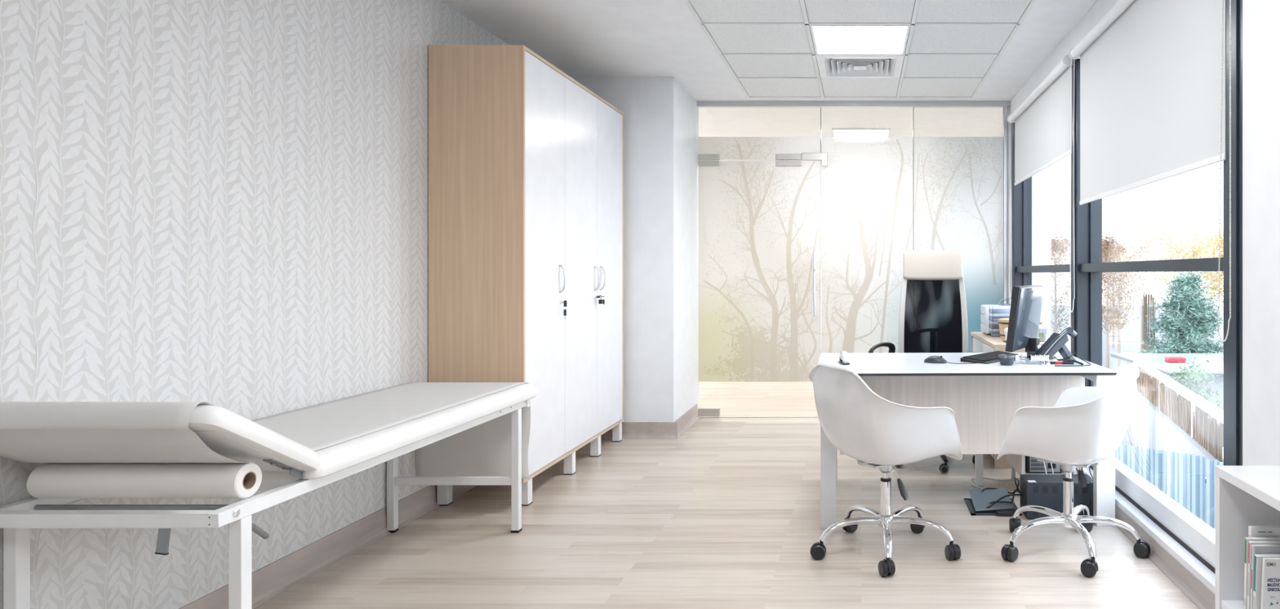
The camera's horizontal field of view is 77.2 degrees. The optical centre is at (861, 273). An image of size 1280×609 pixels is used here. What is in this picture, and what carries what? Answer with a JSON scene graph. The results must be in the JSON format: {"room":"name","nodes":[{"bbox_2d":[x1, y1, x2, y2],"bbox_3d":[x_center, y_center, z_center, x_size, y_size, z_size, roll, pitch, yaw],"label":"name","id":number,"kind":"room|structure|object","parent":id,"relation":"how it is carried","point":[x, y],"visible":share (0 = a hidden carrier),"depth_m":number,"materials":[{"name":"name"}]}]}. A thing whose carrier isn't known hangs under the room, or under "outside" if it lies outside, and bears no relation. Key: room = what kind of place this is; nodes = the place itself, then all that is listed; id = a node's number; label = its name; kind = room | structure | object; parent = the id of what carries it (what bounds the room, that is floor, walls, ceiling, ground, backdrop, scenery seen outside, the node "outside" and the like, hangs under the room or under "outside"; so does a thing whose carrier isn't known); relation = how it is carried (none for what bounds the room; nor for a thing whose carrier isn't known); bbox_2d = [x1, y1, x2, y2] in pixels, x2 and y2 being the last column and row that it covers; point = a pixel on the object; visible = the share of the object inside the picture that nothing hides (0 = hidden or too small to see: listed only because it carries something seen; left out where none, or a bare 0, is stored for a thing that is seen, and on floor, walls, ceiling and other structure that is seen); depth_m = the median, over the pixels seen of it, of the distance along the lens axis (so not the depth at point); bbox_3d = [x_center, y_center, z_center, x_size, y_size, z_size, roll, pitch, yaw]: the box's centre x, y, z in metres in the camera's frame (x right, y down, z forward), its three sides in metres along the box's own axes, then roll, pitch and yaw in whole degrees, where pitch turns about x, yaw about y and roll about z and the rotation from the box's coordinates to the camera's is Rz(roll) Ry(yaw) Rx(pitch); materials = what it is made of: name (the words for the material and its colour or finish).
{"room":"examination room","nodes":[
{"label":"examination room","id":0,"kind":"room"},
{"bbox_2d":[0,0,508,608],"bbox_3d":[-2.230,-0.115,1.985,0.120,2.590,8.570,0,0,0],"label":"wall","id":1,"kind":"structure","parent":0,"point":[222,203],"depth_m":2.53,"materials":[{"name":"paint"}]},
{"bbox_2d":[178,484,476,608],"bbox_3d":[-2.156,1.123,1.635,0.028,0.115,7.670,0,0,0],"label":"baseboard","id":2,"kind":"structure","parent":1,"relation":"attached to","point":[268,581],"depth_m":3.07,"materials":[{"name":"plastic"}]},
{"bbox_2d":[570,76,698,422],"bbox_3d":[-1.758,-0.115,5.895,0.825,2.590,0.850,0,0,0],"label":"wall pier","id":3,"kind":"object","parent":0,"point":[661,117],"visible":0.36,"depth_m":5.47,"materials":[{"name":"white paint"}]},
{"bbox_2d":[600,422,677,439],"bbox_3d":[-1.744,1.123,5.456,0.853,0.115,0.028,0,0,0],"label":"baseboard","id":4,"kind":"object","parent":3,"relation":"attached to","point":[630,430],"visible":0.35,"depth_m":5.46,"materials":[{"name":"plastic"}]},
{"bbox_2d":[674,404,700,437],"bbox_3d":[-1.331,1.123,5.855,0.028,0.115,0.770,0,0,0],"label":"baseboard","id":5,"kind":"structure","parent":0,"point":[691,416],"depth_m":5.86,"materials":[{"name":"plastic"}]},
{"bbox_2d":[253,382,1199,608],"bbox_3d":[-0.900,1.240,3.350,5.000,0.120,11.300,0,0,0],"label":"floor","id":6,"kind":"structure","parent":0,"point":[725,513],"depth_m":3.35,"materials":[{"name":"brown wood"}]},
{"bbox_2d":[0,383,537,608],"bbox_3d":[-1.849,0.749,2.717,0.637,0.862,1.835,0,0,0],"label":"examination table","id":7,"kind":"object","parent":6,"relation":"on","point":[290,468],"visible":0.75,"depth_m":1.97,"materials":[{"name":"white metal"}]},
{"bbox_2d":[26,462,262,497],"bbox_3d":[-1.852,0.536,1.978,0.532,0.089,0.089,0,0,0],"label":"paper roll","id":8,"kind":"object","parent":7,"relation":"on","point":[47,480],"visible":0.99,"depth_m":1.94,"materials":[{"name":"paper"},{"name":"cardboard"}]},
{"bbox_2d":[0,382,530,479],"bbox_3d":[-1.854,0.644,2.725,0.552,0.672,1.863,0,0,0],"label":"paper sheet","id":9,"kind":"object","parent":7,"relation":"on","point":[31,432],"visible":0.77,"depth_m":2.29,"materials":[{"name":"white paper"}]},
{"bbox_2d":[428,44,623,506],"bbox_3d":[-1.905,0.019,4.620,0.519,2.322,1.610,0,0,0],"label":"wardrobe","id":10,"kind":"object","parent":6,"relation":"on","point":[526,161],"visible":0.9,"depth_m":3.88,"materials":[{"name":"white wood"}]},
{"bbox_2d":[808,361,962,577],"bbox_3d":[0.081,0.774,3.241,0.604,0.807,0.656,0,0,-22],"label":"shell chair","id":11,"kind":"object","parent":6,"relation":"on","point":[872,429],"visible":1,"depth_m":3.06,"materials":[{"name":"white plastic"}]},
{"bbox_2d":[868,249,977,473],"bbox_3d":[0.439,0.512,4.803,0.768,1.334,0.619,0,0,4],"label":"office chair","id":12,"kind":"object","parent":6,"relation":"on","point":[933,317],"visible":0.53,"depth_m":5.00,"materials":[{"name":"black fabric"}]},
{"bbox_2d":[817,352,1117,528],"bbox_3d":[0.483,0.820,3.983,1.412,0.720,0.900,0,0,-1],"label":"desk","id":13,"kind":"object","parent":6,"relation":"on","point":[984,399],"visible":0.5,"depth_m":3.83,"materials":[{"name":"laminate"}]},
{"bbox_2d":[838,351,849,364],"bbox_3d":[-0.088,0.429,3.900,0.040,0.062,0.110,0,0,-12],"label":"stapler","id":14,"kind":"object","parent":13,"relation":"on","point":[843,358],"visible":1,"depth_m":3.86,"materials":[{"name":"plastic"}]},
{"bbox_2d":[924,355,978,364],"bbox_3d":[0.470,0.442,3.917,0.295,0.037,0.082,0,0,9],"label":"mouse","id":15,"kind":"object","parent":13,"relation":"on","point":[932,359],"visible":1,"depth_m":3.91,"materials":[{"name":"grey plastic"}]},
{"bbox_2d":[960,351,1021,364],"bbox_3d":[0.704,0.447,4.087,0.160,0.027,0.404,0,0,38],"label":"keyboard","id":16,"kind":"object","parent":13,"relation":"on","point":[990,357],"visible":0.78,"depth_m":3.99,"materials":[{"name":"black plastic"}]},
{"bbox_2d":[997,354,1015,365],"bbox_3d":[0.733,0.434,3.845,0.088,0.052,0.088,0,0,0],"label":"round pot","id":17,"kind":"object","parent":13,"relation":"on","point":[1004,359],"visible":1,"depth_m":3.81,"materials":[{"name":"grey ceramic"}]},
{"bbox_2d":[1013,353,1025,364],"bbox_3d":[0.808,0.435,3.895,0.052,0.050,0.028,0,0,-3],"label":"engine","id":18,"kind":"object","parent":13,"relation":"on","point":[1017,357],"visible":1,"depth_m":3.89,"materials":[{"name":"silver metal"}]},
{"bbox_2d":[1005,284,1055,359],"bbox_3d":[0.945,0.263,4.134,0.192,0.394,0.496,0,0,27],"label":"monitor","id":19,"kind":"object","parent":13,"relation":"on","point":[1025,310],"visible":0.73,"depth_m":4.03,"materials":[{"name":"black plastic"}]},
{"bbox_2d":[1027,354,1049,364],"bbox_3d":[0.901,0.435,3.868,0.106,0.050,0.032,0,0,-3],"label":"train","id":20,"kind":"object","parent":13,"relation":"on","point":[1043,357],"visible":1,"depth_m":3.86,"materials":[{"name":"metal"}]},
{"bbox_2d":[1050,361,1074,364],"bbox_3d":[1.017,0.453,3.864,0.115,0.014,0.014,0,0,6],"label":"marker pen","id":21,"kind":"object","parent":13,"relation":"on","point":[1051,362],"visible":1,"depth_m":3.86,"materials":[{"name":"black plastic"}]},
{"bbox_2d":[1034,326,1091,366],"bbox_3d":[1.034,0.367,3.929,0.234,0.186,0.308,0,0,-5],"label":"desk phone","id":22,"kind":"object","parent":13,"relation":"on","point":[1056,342],"visible":0.87,"depth_m":3.92,"materials":[{"name":"grey plastic"}]},
{"bbox_2d":[1057,358,1083,364],"bbox_3d":[1.065,0.448,3.875,0.134,0.026,0.033,0,0,33],"label":"cable","id":23,"kind":"object","parent":13,"relation":"on","point":[1061,359],"visible":0.98,"depth_m":3.88,"materials":[{"name":"black plastic"}]},
{"bbox_2d":[964,486,1022,515],"bbox_3d":[0.661,1.141,3.845,0.248,0.077,0.290,0,0,0],"label":"footrest","id":24,"kind":"object","parent":6,"relation":"on","point":[977,504],"visible":0.78,"depth_m":3.82,"materials":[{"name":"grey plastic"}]},
{"bbox_2d":[982,478,1019,493],"bbox_3d":[0.732,1.078,3.884,0.208,0.104,0.104,0,0,35],"label":"power cable","id":25,"kind":"object","parent":24,"relation":"attached to","point":[1015,479],"visible":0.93,"depth_m":3.89,"materials":[{"name":"black plastic"}]},
{"bbox_2d":[986,493,1022,508],"bbox_3d":[0.678,1.126,3.756,0.229,0.098,0.030,0,0,17],"label":"power cable","id":26,"kind":"object","parent":24,"relation":"on","point":[1011,495],"visible":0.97,"depth_m":3.74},
{"bbox_2d":[968,476,1020,493],"bbox_3d":[0.741,1.174,4.235,0.259,0.009,0.339,0,0,0],"label":"power cable","id":27,"kind":"object","parent":6,"relation":"on","point":[971,478],"visible":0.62,"depth_m":4.33,"materials":[{"name":"grey plastic"}]},
{"bbox_2d":[989,489,1021,503],"bbox_3d":[0.714,1.107,3.781,0.158,0.083,0.016,0,0,14],"label":"power cable","id":28,"kind":"object","parent":6,"relation":"on","point":[1014,490],"visible":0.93,"depth_m":3.77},
{"bbox_2d":[970,332,1057,468],"bbox_3d":[0.985,0.805,5.120,0.410,0.750,1.000,0,0,0],"label":"base cabinet","id":29,"kind":"object","parent":6,"relation":"on","point":[981,342],"visible":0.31,"depth_m":4.82,"materials":[{"name":"brown wood"}]},
{"bbox_2d":[980,304,1010,335],"bbox_3d":[0.991,0.328,5.415,0.258,0.205,0.210,0,0,0],"label":"drawer box","id":30,"kind":"object","parent":29,"relation":"on","point":[985,309],"visible":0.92,"depth_m":5.31,"materials":[{"name":"white plastic"}]},
{"bbox_2d":[988,312,1009,337],"bbox_3d":[1.002,0.325,5.225,0.235,0.210,0.132,0,0,0],"label":"tray","id":31,"kind":"object","parent":29,"relation":"on","point":[993,328],"visible":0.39,"depth_m":5.19,"materials":[{"name":"clear plastic"}]},
{"bbox_2d":[1002,327,1008,342],"bbox_3d":[0.956,0.385,4.765,0.122,0.090,0.100,0,0,-4],"label":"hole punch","id":32,"kind":"object","parent":29,"relation":"on","point":[1006,330],"visible":0.16,"depth_m":4.77,"materials":[{"name":"white plastic"}]},
{"bbox_2d":[997,317,1042,339],"bbox_3d":[1.040,0.350,4.995,0.286,0.160,0.286,0,0,0],"label":"wooden tub","id":33,"kind":"object","parent":29,"relation":"on","point":[1003,323],"visible":0.24,"depth_m":4.94,"materials":[{"name":"brown wood"}]},
{"bbox_3d":[1.128,0.387,4.790,0.076,0.085,0.075,0,0,0],"label":"plastic cup","id":34,"kind":"object","parent":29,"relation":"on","visible":0},
{"bbox_2d":[1038,332,1044,342],"bbox_3d":[1.128,0.398,4.790,0.036,0.056,0.036,0,0,0],"label":"notes","id":35,"kind":"object","parent":34,"relation":"in","point":[1041,335],"visible":0.71,"depth_m":4.77,"materials":[{"name":"paper"}]},
{"bbox_2d":[1006,453,1076,479],"bbox_3d":[0.986,0.890,4.215,0.288,0.580,0.430,0,0,0],"label":"stand","id":36,"kind":"object","parent":6,"relation":"on","point":[1017,462],"visible":0.16,"depth_m":4.09,"materials":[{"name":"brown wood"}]},
{"bbox_2d":[1025,455,1062,473],"bbox_3d":[0.968,0.857,4.207,0.185,0.400,0.405,0,0,0],"label":"computer tower","id":37,"kind":"object","parent":36,"relation":"on","point":[1033,465],"visible":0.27,"depth_m":4.03,"materials":[{"name":"black plastic"}]},
{"bbox_2d":[1048,462,1055,468],"bbox_3d":[1.006,1.007,4.025,0.038,0.040,0.010,0,0,0],"label":"power socket","id":38,"kind":"object","parent":37,"relation":"attached to","point":[1049,464],"depth_m":4.02,"materials":[{"name":"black plastic"}]},
{"bbox_2d":[1020,474,1093,518],"bbox_3d":[0.960,1.089,3.730,0.340,0.175,0.162,0,0,0],"label":"box","id":39,"kind":"object","parent":6,"relation":"on","point":[1042,490],"visible":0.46,"depth_m":3.65,"materials":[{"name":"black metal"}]},
{"bbox_2d":[996,361,1150,577],"bbox_3d":[0.907,0.773,3.248,0.609,0.813,0.661,0,0,20],"label":"shell chair","id":40,"kind":"object","parent":6,"relation":"on","point":[1086,425],"visible":1,"depth_m":3.06,"materials":[{"name":"white plastic"}]},
{"bbox_2d":[1215,465,1279,608],"bbox_3d":[1.107,0.864,1.479,0.195,0.632,1.398,0,0,0],"label":"bookshelf","id":41,"kind":"object","parent":6,"relation":"on","point":[1246,495],"visible":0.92,"depth_m":2.15,"materials":[{"name":"white laminate"}]},
{"bbox_2d":[1243,537,1279,608],"bbox_3d":[1.104,0.814,2.046,0.148,0.212,0.020,0,0,0],"label":"booklet","id":42,"kind":"object","parent":41,"relation":"on","point":[1246,539],"visible":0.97,"depth_m":2.04,"materials":[{"name":"paper"}]},
{"bbox_2d":[1244,538,1246,563],"bbox_3d":[1.030,0.744,2.043,0.001,0.064,0.009,0,2,0],"label":"print","id":43,"kind":"object","parent":42,"relation":"attached to","point":[1245,539],"depth_m":2.04},
{"bbox_2d":[1247,541,1279,608],"bbox_3d":[1.105,0.816,2.031,0.148,0.208,0.019,0,0,0],"label":"booklet","id":44,"kind":"object","parent":41,"relation":"on","point":[1250,543],"visible":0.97,"depth_m":2.02,"materials":[{"name":"paper"}]},
{"bbox_2d":[1247,572,1249,595],"bbox_3d":[1.031,0.826,2.031,0.001,0.062,0.008,0,2,0],"label":"print","id":45,"kind":"object","parent":44,"relation":"attached to","point":[1248,572],"depth_m":2.03},
{"bbox_2d":[1248,542,1249,563],"bbox_3d":[1.031,0.743,2.028,0.001,0.054,0.008,0,2,0],"label":"print","id":46,"kind":"object","parent":44,"relation":"on","point":[1248,543],"depth_m":2.03},
{"bbox_2d":[1248,525,1279,537],"bbox_3d":[1.119,0.802,2.067,0.135,0.235,0.017,0,1,0],"label":"binder","id":47,"kind":"object","parent":41,"relation":"on","point":[1253,531],"visible":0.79,"depth_m":2.06,"materials":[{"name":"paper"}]},
{"bbox_2d":[1250,544,1279,608],"bbox_3d":[1.107,0.818,2.019,0.148,0.203,0.017,0,0,0],"label":"booklet","id":48,"kind":"object","parent":41,"relation":"on","point":[1255,548],"visible":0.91,"depth_m":2.01,"materials":[{"name":"paper"}]},
{"bbox_2d":[1250,568,1252,589],"bbox_3d":[1.033,0.808,2.018,0.001,0.053,0.005,0,3,0],"label":"print","id":49,"kind":"object","parent":48,"relation":"attached to","point":[1251,569],"depth_m":2.02},
{"bbox_2d":[1251,546,1253,567],"bbox_3d":[1.033,0.749,2.016,0.001,0.057,0.005,0,3,0],"label":"print","id":50,"kind":"object","parent":48,"relation":"on","point":[1251,546],"depth_m":2.02},
{"bbox_2d":[1254,546,1279,554],"bbox_3d":[1.109,0.732,2.011,0.144,0.026,0.001,0,3,0],"label":"print","id":51,"kind":"object","parent":48,"relation":"on","point":[1258,549],"depth_m":2.01},
{"bbox_2d":[1253,554,1279,608],"bbox_3d":[1.104,0.828,1.998,0.148,0.184,0.024,0,0,0],"label":"booklet","id":52,"kind":"object","parent":41,"relation":"on","point":[1258,558],"visible":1,"depth_m":1.99,"materials":[{"name":"paper"}]},
{"bbox_2d":[1253,595,1255,608],"bbox_3d":[1.030,0.881,2.001,0.001,0.070,0.011,0,3,0],"label":"print","id":53,"kind":"object","parent":52,"relation":"attached to","point":[1254,597],"depth_m":2.00},
{"bbox_2d":[1253,555,1256,591],"bbox_3d":[1.030,0.784,1.995,0.001,0.094,0.011,0,3,0],"label":"print","id":54,"kind":"object","parent":52,"relation":"on","point":[1255,556],"depth_m":1.99},
{"bbox_2d":[1260,557,1279,608],"bbox_3d":[1.112,0.827,1.974,0.148,0.186,0.025,0,0,0],"label":"booklet","id":55,"kind":"object","parent":41,"relation":"on","point":[1270,586],"visible":1,"depth_m":1.97,"materials":[{"name":"paper"}]},
{"bbox_2d":[1260,564,1264,608],"bbox_3d":[1.038,0.817,1.974,0.001,0.130,0.008,0,5,0],"label":"print","id":56,"kind":"object","parent":55,"relation":"attached to","point":[1262,605],"depth_m":1.97,"materials":[{"name":"paper"}]},
{"bbox_2d":[440,0,1097,152],"bbox_3d":[-0.900,-1.470,3.350,5.000,0.121,11.300,0,0,0],"label":"ceiling","id":57,"kind":"structure","parent":0,"point":[716,50],"depth_m":4.80,"materials":[{"name":"paint"}]},
{"bbox_2d":[809,25,910,54],"bbox_3d":[-0.007,-1.417,4.620,0.570,0.018,0.570,0,0,0],"label":"recessed light","id":58,"kind":"object","parent":57,"relation":"in","point":[827,39],"visible":1,"depth_m":4.59,"materials":[{"name":"white plastic"}]},
{"bbox_2d":[816,55,904,78],"bbox_3d":[-0.007,-1.437,5.220,0.570,0.066,0.570,0,0,0],"label":"ceiling vent","id":59,"kind":"object","parent":57,"relation":"in","point":[837,66],"visible":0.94,"depth_m":5.23,"materials":[{"name":"white metal"}]},
{"bbox_2d":[831,128,890,137],"bbox_3d":[0.000,-1.400,7.680,0.570,0.018,0.570,0,0,0],"label":"recessed light","id":60,"kind":"object","parent":57,"relation":"in","point":[837,132],"visible":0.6,"depth_m":7.55,"materials":[{"name":"white plastic"}]},
{"bbox_2d":[698,152,914,352],"bbox_3d":[-0.600,-0.115,8.950,5.600,2.590,0.100,0,0,0],"label":"door frame","id":61,"kind":"structure","parent":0,"point":[913,153],"depth_m":8.90,"materials":[{"name":"silver metal"}]},
{"bbox_2d":[697,101,1040,417],"bbox_3d":[0.062,-0.115,6.274,2.815,2.590,0.077,0,0,0],"label":"wall","id":62,"kind":"structure","parent":0,"point":[962,197],"depth_m":6.25,"materials":[{"name":"glass"}]},
{"bbox_2d":[697,160,820,416],"bbox_3d":[-0.835,0.124,6.236,1.002,2.097,0.088,0,0,0],"label":"door","id":63,"kind":"structure","parent":62,"relation":"in","point":[759,221],"depth_m":6.25,"materials":[{"name":"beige glass"}]},
{"bbox_2d":[1040,165,1050,340],"bbox_3d":[1.520,-0.115,7.610,0.100,2.590,2.580,0,0,0],"label":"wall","id":64,"kind":"structure","parent":0,"point":[1046,173],"depth_m":6.32,"materials":[{"name":"white paint"}]},
{"bbox_2d":[1009,0,1279,594],"bbox_3d":[1.345,-0.115,1.985,0.250,2.590,8.570,0,0,0],"label":"wall","id":65,"kind":"structure","parent":0,"point":[1260,18],"depth_m":2.35,"materials":[{"name":"white paint"}]},
{"bbox_2d":[1010,58,1102,386],"bbox_3d":[1.290,-0.095,5.277,0.151,2.350,1.915,0,0,0],"label":"window","id":66,"kind":"structure","parent":65,"relation":"in","point":[1021,267],"depth_m":4.35,"materials":[{"name":"black metal"}]},
{"bbox_2d":[1007,53,1072,298],"bbox_3d":[1.187,-0.533,5.219,0.066,1.463,1.687,0,0,0],"label":"roller blind","id":67,"kind":"object","parent":66,"relation":"attached to","point":[1042,121],"visible":1,"depth_m":5.02,"materials":[{"name":"fabric"}]},
{"bbox_2d":[1076,471,1215,608],"bbox_3d":[1.206,1.143,2.020,0.028,0.075,8.440,0,0,0],"label":"baseboard","id":68,"kind":"structure","parent":65,"relation":"attached to","point":[1185,580],"depth_m":2.96,"materials":[{"name":"plastic"}]},
{"bbox_2d":[1080,0,1242,573],"bbox_3d":[1.290,-0.095,3.380,0.151,2.350,1.880,0,0,0],"label":"window","id":69,"kind":"structure","parent":65,"relation":"in","point":[1194,535],"depth_m":2.56,"materials":[{"name":"black metal"}]},
{"bbox_2d":[1068,0,1231,342],"bbox_3d":[1.187,-0.521,3.368,0.066,1.488,1.870,0,0,0],"label":"roller blind","id":70,"kind":"object","parent":69,"relation":"attached to","point":[1153,72],"visible":1,"depth_m":3.20,"materials":[{"name":"fabric"}]},
{"label":"outside","id":71,"kind":"structure","parent":0,"visible":0},
{"bbox_2d":[1050,305,1223,446],"bbox_3d":[30.850,2.580,24.000,58.300,0.100,72.000,0,0,0],"label":"ground","id":72,"kind":"structure","parent":71,"point":[1130,335],"depth_m":31.76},
{"bbox_2d":[1050,231,1071,334],"bbox_3d":[5.524,0.602,22.021,2.533,3.856,2.755,0,0,0],"label":"autumn tree","id":73,"kind":"object","parent":72,"relation":"on","point":[1055,245],"visible":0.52,"depth_m":21.90,"materials":[{"name":"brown plant"}]},
{"bbox_2d":[1066,234,1153,347],"bbox_3d":[8.466,0.598,26.051,2.962,3.866,3.257,0,0,10],"label":"autumn tree","id":74,"kind":"object","parent":72,"relation":"on","point":[1135,252],"visible":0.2,"depth_m":25.76,"materials":[{"name":"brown plant"}]},
{"bbox_2d":[1102,229,1142,368],"bbox_3d":[5.359,0.786,16.397,1.294,3.488,1.457,0,0,0],"label":"autumn tree","id":75,"kind":"object","parent":72,"relation":"on","point":[1110,243],"visible":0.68,"depth_m":16.37,"materials":[{"name":"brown plant"}]},
{"bbox_2d":[1102,244,1145,365],"bbox_3d":[7.113,0.869,21.076,1.545,3.323,1.550,0,0,0],"label":"autumn tree","id":76,"kind":"object","parent":72,"relation":"on","point":[1120,328],"visible":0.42,"depth_m":20.98,"materials":[{"name":"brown plant"}]},
{"bbox_2d":[1140,288,1155,353],"bbox_3d":[6.917,1.447,18.401,0.495,2.167,0.080,0,0,-24],"label":"screen","id":77,"kind":"object","parent":72,"relation":"on","point":[1143,301],"visible":0.59,"depth_m":18.35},
{"bbox_2d":[1110,353,1223,423],"bbox_3d":[7.050,2.035,14.100,3.900,0.990,3.000,0,0,0],"label":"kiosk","id":78,"kind":"object","parent":72,"relation":"on","point":[1157,361],"visible":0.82,"depth_m":13.79,"materials":[{"name":"wood"},{"name":"white painted surface"}]},
{"bbox_2d":[1115,444,1223,529],"bbox_3d":[3.387,1.955,5.585,4.800,1.150,0.126,0,0,41],"label":"fence","id":79,"kind":"object","parent":72,"relation":"on","point":[1181,477],"visible":0.19,"depth_m":6.20,"materials":[{"name":"blue metal"}]},
{"bbox_2d":[1120,212,1223,307],"bbox_3d":[13.317,0.013,31.053,5.510,5.036,4.945,0,0,2],"label":"autumn tree","id":80,"kind":"object","parent":72,"relation":"on","point":[1180,250],"visible":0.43,"depth_m":30.87,"materials":[{"name":"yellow plant"}]},
{"bbox_2d":[1131,358,1223,523],"bbox_3d":[3.670,1.905,8.925,0.148,1.250,5.264,0,0,10],"label":"parapet","id":81,"kind":"object","parent":72,"relation":"on","point":[1151,428],"visible":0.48,"depth_m":9.24,"materials":[{"name":"white concrete"}]},
{"bbox_2d":[1136,366,1223,462],"bbox_3d":[3.679,1.506,8.924,0.091,0.471,5.249,0,0,10],"label":"screen","id":82,"kind":"object","parent":81,"relation":"on","point":[1206,432],"visible":0.8,"depth_m":8.42,"materials":[{"name":"beige wood"}]},
{"bbox_2d":[1137,271,1223,353],"bbox_3d":[7.212,1.181,16.860,2.208,2.700,1.987,0,0,9],"label":"pine tree","id":83,"kind":"object","parent":72,"relation":"on","point":[1187,323],"visible":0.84,"depth_m":16.72,"materials":[{"name":"green plant"}]},
{"bbox_2d":[1161,353,1223,418],"bbox_3d":[5.095,1.885,11.579,1.119,1.382,1.198,0,0,0],"label":"shrub","id":84,"kind":"object","parent":72,"relation":"on","point":[1191,379],"visible":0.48,"depth_m":11.53,"materials":[{"name":"green plant"}]},
{"bbox_2d":[1188,228,1223,311],"bbox_3d":[9.533,0.651,19.267,2.329,3.759,2.348,0,0,0],"label":"tree","id":85,"kind":"object","parent":72,"relation":"on","point":[1216,239],"visible":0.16,"depth_m":19.53,"materials":[{"name":"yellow plant"}]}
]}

